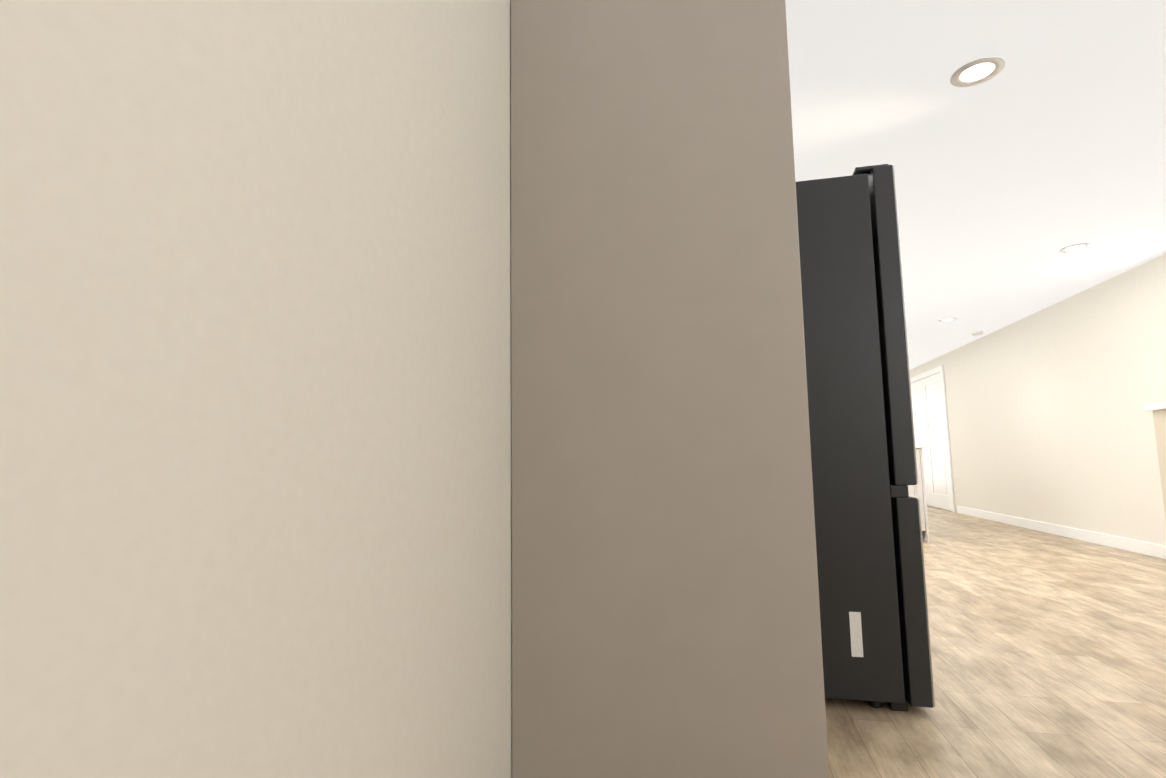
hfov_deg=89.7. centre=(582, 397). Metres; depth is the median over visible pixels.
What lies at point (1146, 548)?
baseboard
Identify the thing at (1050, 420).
wall
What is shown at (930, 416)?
closet door
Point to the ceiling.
(1030, 160)
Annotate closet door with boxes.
[910,365,955,511]
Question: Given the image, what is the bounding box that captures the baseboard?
[957,506,1165,558]
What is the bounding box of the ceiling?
[785,0,1165,369]
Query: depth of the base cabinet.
5.55 m
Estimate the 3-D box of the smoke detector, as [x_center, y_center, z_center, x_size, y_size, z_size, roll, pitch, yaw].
[4.714,-0.763,7.016,0.130,0.034,0.130,-2,-6,12]
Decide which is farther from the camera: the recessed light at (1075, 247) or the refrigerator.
the recessed light at (1075, 247)
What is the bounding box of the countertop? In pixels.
[915,444,926,447]
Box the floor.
[825,506,1165,777]
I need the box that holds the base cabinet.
[908,448,928,541]
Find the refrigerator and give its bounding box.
[796,164,934,710]
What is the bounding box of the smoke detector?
[970,331,982,335]
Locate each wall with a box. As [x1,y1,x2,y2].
[0,0,511,777]
[511,0,828,777]
[910,254,1165,545]
[1144,403,1165,519]
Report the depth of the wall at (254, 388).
0.58 m
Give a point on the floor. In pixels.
(1048, 654)
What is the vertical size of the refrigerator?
1.822 m
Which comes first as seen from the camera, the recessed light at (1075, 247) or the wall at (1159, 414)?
the wall at (1159, 414)
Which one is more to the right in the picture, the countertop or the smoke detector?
the smoke detector
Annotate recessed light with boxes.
[938,318,956,321]
[950,56,1004,86]
[1059,243,1090,252]
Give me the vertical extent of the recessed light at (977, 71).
0.008 m
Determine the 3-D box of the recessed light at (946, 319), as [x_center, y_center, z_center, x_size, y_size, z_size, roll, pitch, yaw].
[3.950,-0.836,6.351,0.176,0.008,0.176,-2,-6,12]

